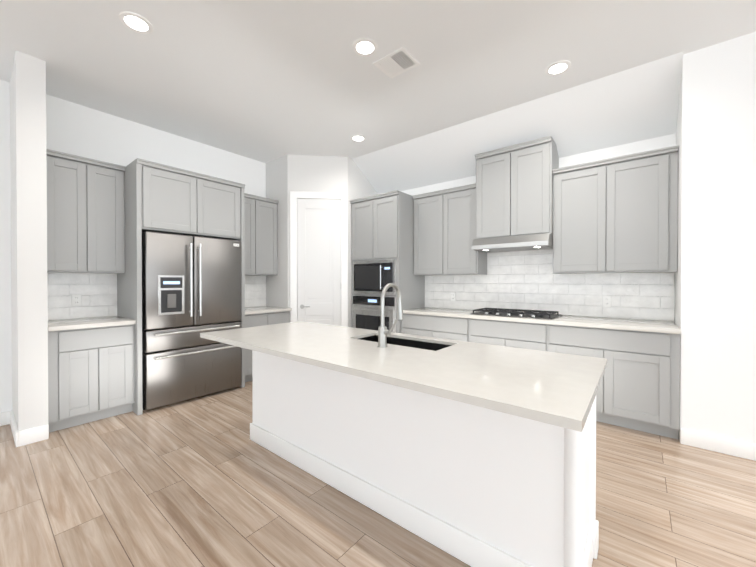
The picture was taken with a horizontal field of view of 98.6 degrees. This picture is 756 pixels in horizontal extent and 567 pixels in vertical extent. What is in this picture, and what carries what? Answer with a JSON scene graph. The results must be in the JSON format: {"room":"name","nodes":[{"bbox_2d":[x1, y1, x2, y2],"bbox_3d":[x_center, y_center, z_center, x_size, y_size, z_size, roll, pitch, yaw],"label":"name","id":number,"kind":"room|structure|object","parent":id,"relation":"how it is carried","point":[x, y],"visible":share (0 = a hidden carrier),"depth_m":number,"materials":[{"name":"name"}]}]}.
{"room":"kitchen","nodes":[
{"label":"kitchen","id":0,"kind":"room"},
{"bbox_2d":[0,381,755,566],"bbox_3d":[-0.089,1.330,-1.280,10.650,0.060,10.650,0,1,39],"label":"floor","id":1,"kind":"structure","parent":0,"point":[203,481],"depth_m":1.88,"materials":[{"name":"brown wood"}]},
{"bbox_2d":[48,324,134,432],"bbox_3d":[-2.786,0.829,3.119,0.620,0.874,0.597,0,1,39],"label":"base cabinet","id":2,"kind":"object","parent":1,"relation":"on","point":[91,374],"visible":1,"depth_m":2.90,"materials":[{"name":"grey paint"}]},
{"bbox_2d":[48,316,135,331],"bbox_3d":[-2.775,0.373,3.106,0.648,0.038,0.596,0,1,39],"label":"countertop","id":3,"kind":"structure","parent":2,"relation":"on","point":[72,324],"depth_m":2.98,"materials":[{"name":"stone"}]},
{"bbox_2d":[117,158,244,414],"bbox_3d":[-2.221,0.033,3.740,0.712,2.458,1.088,0,1,39],"label":"surround","id":4,"kind":"object","parent":1,"relation":"on","point":[161,198],"visible":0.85,"depth_m":3.34,"materials":[{"name":"grey paint"}]},
{"bbox_2d":[142,231,241,409],"bbox_3d":[-2.183,0.372,3.719,0.762,1.778,0.970,0,1,39],"label":"refrigerator","id":5,"kind":"object","parent":1,"relation":"on","point":[191,288],"visible":0.88,"depth_m":3.42,"materials":[{"name":"grey metal"}]},
{"bbox_2d":[245,311,289,381],"bbox_3d":[-1.691,0.819,4.478,0.620,0.874,0.718,0,1,39],"label":"base cabinet","id":6,"kind":"object","parent":1,"relation":"on","point":[260,319],"visible":0.12,"depth_m":4.19,"materials":[{"name":"grey paint"}]},
{"bbox_2d":[245,306,291,314],"bbox_3d":[-1.680,0.363,4.466,0.648,0.038,0.717,0,1,39],"label":"countertop","id":7,"kind":"structure","parent":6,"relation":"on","point":[259,309],"depth_m":4.35,"materials":[{"name":"stone"}]},
{"bbox_2d":[350,190,424,332],"bbox_3d":[0.135,0.025,4.724,0.846,2.458,0.697,0,1,39],"label":"tall cabinet","id":8,"kind":"object","parent":1,"relation":"on","point":[382,226],"visible":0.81,"depth_m":4.41,"materials":[{"name":"grey paint"}]},
{"bbox_2d":[351,295,395,332],"bbox_3d":[-0.091,0.523,4.447,0.756,0.710,0.106,0,1,39],"label":"wall oven","id":9,"kind":"object","parent":8,"relation":"in","point":[366,311],"visible":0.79,"depth_m":4.45,"materials":[{"name":"silver metal"}]},
{"bbox_2d":[353,259,395,294],"bbox_3d":[-0.084,-0.084,4.451,0.756,0.465,0.083,0,1,39],"label":"microwave","id":10,"kind":"object","parent":8,"relation":"in","point":[374,277],"visible":0.98,"depth_m":4.43,"materials":[{"name":"silver metal"}]},
{"bbox_2d":[250,351,600,566],"bbox_3d":[0.008,0.832,2.101,2.318,0.882,0.506,0,1,39],"label":"kitchen island","id":11,"kind":"object","parent":1,"relation":"on","point":[472,454],"depth_m":1.57,"materials":[{"name":"white paint"}]},
{"bbox_2d":[200,321,607,434],"bbox_3d":[-0.087,0.377,1.967,2.360,0.030,0.900,0,1,39],"label":"island countertop","id":12,"kind":"structure","parent":11,"relation":"on","point":[555,389],"depth_m":1.45,"materials":[{"name":"white stone"}]},
{"bbox_2d":[376,283,402,346],"bbox_3d":[0.107,0.180,1.908,0.135,0.366,0.226,0,1,39],"label":"faucet","id":13,"kind":"object","parent":12,"relation":"on","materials":[{"name":"silver metal"}]},
{"bbox_2d":[364,335,447,350],"bbox_3d":[0.147,0.500,2.067,0.670,0.240,0.300,0,1,39],"label":"sink","id":14,"kind":"object","parent":12,"relation":"in","point":[407,342],"depth_m":2.18,"materials":[{"name":"black metal"}]},
{"bbox_2d":[401,313,679,439],"bbox_3d":[1.535,0.825,3.651,2.685,0.874,0.620,0,1,39],"label":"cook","id":15,"kind":"object","parent":1,"relation":"on","point":[639,388],"visible":0.56,"depth_m":2.84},
{"bbox_2d":[403,307,680,333],"bbox_3d":[1.526,0.369,3.637,2.685,0.038,0.648,0,1,39],"label":"countertop","id":16,"kind":"structure","parent":15,"relation":"on","point":[672,327],"depth_m":3.11,"materials":[{"name":"stone"}]},
{"bbox_2d":[470,308,562,319],"bbox_3d":[1.528,0.325,3.621,0.850,0.050,0.520,0,1,39],"label":"cooktop","id":17,"kind":"object","parent":16,"relation":"in","point":[534,314],"visible":1,"depth_m":3.50,"materials":[{"name":"black metal"}]},
{"bbox_2d":[0,32,755,443],"bbox_3d":[-0.089,-0.240,-1.292,10.650,3.080,10.650,0,1,39],"label":"wall","id":18,"kind":"structure","parent":0,"point":[714,274],"depth_m":2.57,"materials":[{"name":"white paint"}]},
{"bbox_2d":[0,411,7,425],"bbox_3d":[-5.385,1.229,0.382,0.016,0.118,6.595,0,1,39],"label":"baseboard","id":19,"kind":"structure","parent":18,"relation":"attached to","point":[4,415],"depth_m":2.90,"materials":[{"name":"white paint"}]},
{"bbox_2d":[8,411,21,446],"bbox_3d":[-3.051,1.212,2.728,0.646,0.118,0.020,0,1,39],"label":"baseboard","id":20,"kind":"structure","parent":18,"relation":"attached to","point":[17,437],"depth_m":2.61,"materials":[{"name":"white paint"}]},
{"bbox_2d":[47,273,116,319],"bbox_3d":[-3.024,0.124,3.305,0.009,0.458,0.596,0,1,39],"label":"backsplash","id":21,"kind":"structure","parent":18,"relation":"attached to","point":[97,292],"depth_m":3.31,"materials":[{"name":"tile"}]},
{"bbox_2d":[72,294,80,305],"bbox_3d":[-3.037,0.167,3.275,0.007,0.116,0.072,0,1,39],"label":"outlet","id":22,"kind":"object","parent":21,"relation":"attached to","point":[76,299],"visible":1,"depth_m":3.27,"materials":[{"name":"white plastic"}]},
{"bbox_2d":[46,149,125,273],"bbox_3d":[-2.892,-0.648,3.193,0.347,1.088,0.597,0,1,39],"label":"upper cabinet","id":23,"kind":"object","parent":18,"relation":"attached to","point":[85,215],"visible":0.9,"depth_m":3.08,"materials":[{"name":"grey paint"}]},
{"bbox_2d":[245,275,265,306],"bbox_3d":[-1.928,0.114,4.665,0.009,0.458,0.717,0,1,39],"label":"backsplash","id":24,"kind":"structure","parent":18,"relation":"attached to","point":[255,291],"depth_m":4.80,"materials":[{"name":"tile"}]},
{"bbox_2d":[244,193,278,275],"bbox_3d":[-1.797,-0.658,4.553,0.347,1.088,0.718,0,1,39],"label":"upper cabinet","id":25,"kind":"object","parent":18,"relation":"attached to","point":[260,216],"visible":0.67,"depth_m":4.53,"materials":[{"name":"grey paint"}]},
{"bbox_2d":[290,191,347,326],"bbox_3d":[-0.835,-0.024,4.616,0.810,2.558,0.068,0,0,-6],"label":"pantry door","id":26,"kind":"structure","parent":18,"relation":"in","point":[319,245],"depth_m":4.64,"materials":[{"name":"white paint"}]},
{"bbox_2d":[412,183,486,275],"bbox_3d":[0.931,-0.656,4.303,0.913,1.088,0.347,0,1,39],"label":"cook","id":27,"kind":"object","parent":18,"relation":"attached to","point":[444,228],"visible":0.9,"depth_m":4.15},
{"bbox_2d":[475,136,558,238],"bbox_3d":[1.579,-1.014,3.733,0.806,0.995,0.417,0,1,39],"label":"upper cabinet","id":28,"kind":"object","parent":18,"relation":"attached to","point":[514,190],"visible":1,"depth_m":3.55,"materials":[{"name":"grey paint"}]},
{"bbox_2d":[472,233,552,250],"bbox_3d":[1.553,-0.454,3.705,0.800,0.125,0.500,0,1,39],"label":"range hood","id":29,"kind":"object","parent":28,"relation":"attached to","point":[519,241],"visible":0.82,"depth_m":3.48,"materials":[{"name":"silver metal"}]},
{"bbox_2d":[477,245,552,252],"bbox_3d":[1.553,-0.387,3.705,0.748,0.009,0.420,0,1,39],"label":"filter","id":30,"kind":"object","parent":29,"relation":"attached to","point":[544,247],"visible":0.98,"depth_m":3.69,"materials":[{"name":"silver metal"}]},
{"bbox_2d":[425,249,673,320],"bbox_3d":[1.726,-0.021,3.883,2.685,0.738,0.009,0,1,39],"label":"backsplash","id":31,"kind":"structure","parent":18,"relation":"attached to","point":[527,280],"depth_m":3.71,"materials":[{"name":"tile"}]},
{"bbox_2d":[451,292,455,300],"bbox_3d":[1.025,0.178,4.438,0.072,0.116,0.007,0,1,39],"label":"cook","id":32,"kind":"object","parent":31,"relation":"attached to","point":[453,296],"visible":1,"depth_m":4.43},
{"bbox_2d":[603,296,610,306],"bbox_3d":[2.365,0.186,3.359,0.072,0.116,0.007,0,1,39],"label":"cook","id":33,"kind":"object","parent":31,"relation":"attached to","point":[606,301],"visible":1,"depth_m":3.36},
{"bbox_2d":[552,145,678,273],"bbox_3d":[2.291,-0.644,3.207,0.964,1.078,0.347,0,1,39],"label":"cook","id":34,"kind":"object","parent":18,"relation":"attached to","point":[619,214],"visible":1,"depth_m":3.05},
{"bbox_2d":[680,429,755,460],"bbox_3d":[4.667,1.226,0.764,5.809,0.118,0.016,0,1,39],"label":"baseboard","id":35,"kind":"structure","parent":18,"relation":"attached to","point":[737,448],"depth_m":2.45,"materials":[{"name":"white paint"}]},
{"bbox_2d":[0,0,755,193],"bbox_3d":[-0.089,-1.635,-1.302,10.650,0.530,10.650,0,1,39],"label":"ceiling","id":36,"kind":"structure","parent":0,"point":[265,81],"depth_m":2.75,"materials":[{"name":"white paint"}]},
{"bbox_2d":[119,12,152,33],"bbox_3d":[-1.674,-1.802,2.253,0.192,0.006,0.192,0,1,39],"label":"recessed light","id":37,"kind":"object","parent":36,"relation":"in","point":[137,23],"visible":1,"depth_m":2.24,"materials":[{"name":"white paint"}]},
{"bbox_2d":[351,135,365,141],"bbox_3d":[-0.248,-1.816,4.071,0.192,0.006,0.192,0,1,39],"label":"recessed light","id":38,"kind":"object","parent":36,"relation":"in","point":[358,138],"visible":1,"depth_m":4.07,"materials":[{"name":"white paint"}]},
{"bbox_2d":[352,38,377,55],"bbox_3d":[-0.099,-1.804,2.486,0.192,0.006,0.192,0,1,39],"label":"recessed light","id":39,"kind":"object","parent":36,"relation":"in","point":[364,46],"visible":1,"depth_m":2.48,"materials":[{"name":"white paint"}]},
{"bbox_2d":[373,47,419,77],"bbox_3d":[0.152,-1.804,2.670,0.300,0.008,0.255,0,1,39],"label":"ceiling vent","id":40,"kind":"object","parent":36,"relation":"in","point":[399,61],"visible":1,"depth_m":2.66,"materials":[{"name":"white paint"}]},
{"bbox_2d":[545,60,570,75],"bbox_3d":[1.511,-1.806,2.731,0.192,0.006,0.192,0,1,39],"label":"recessed light","id":41,"kind":"object","parent":36,"relation":"in","point":[558,68],"visible":1,"depth_m":2.73,"materials":[{"name":"white paint"}]}
]}

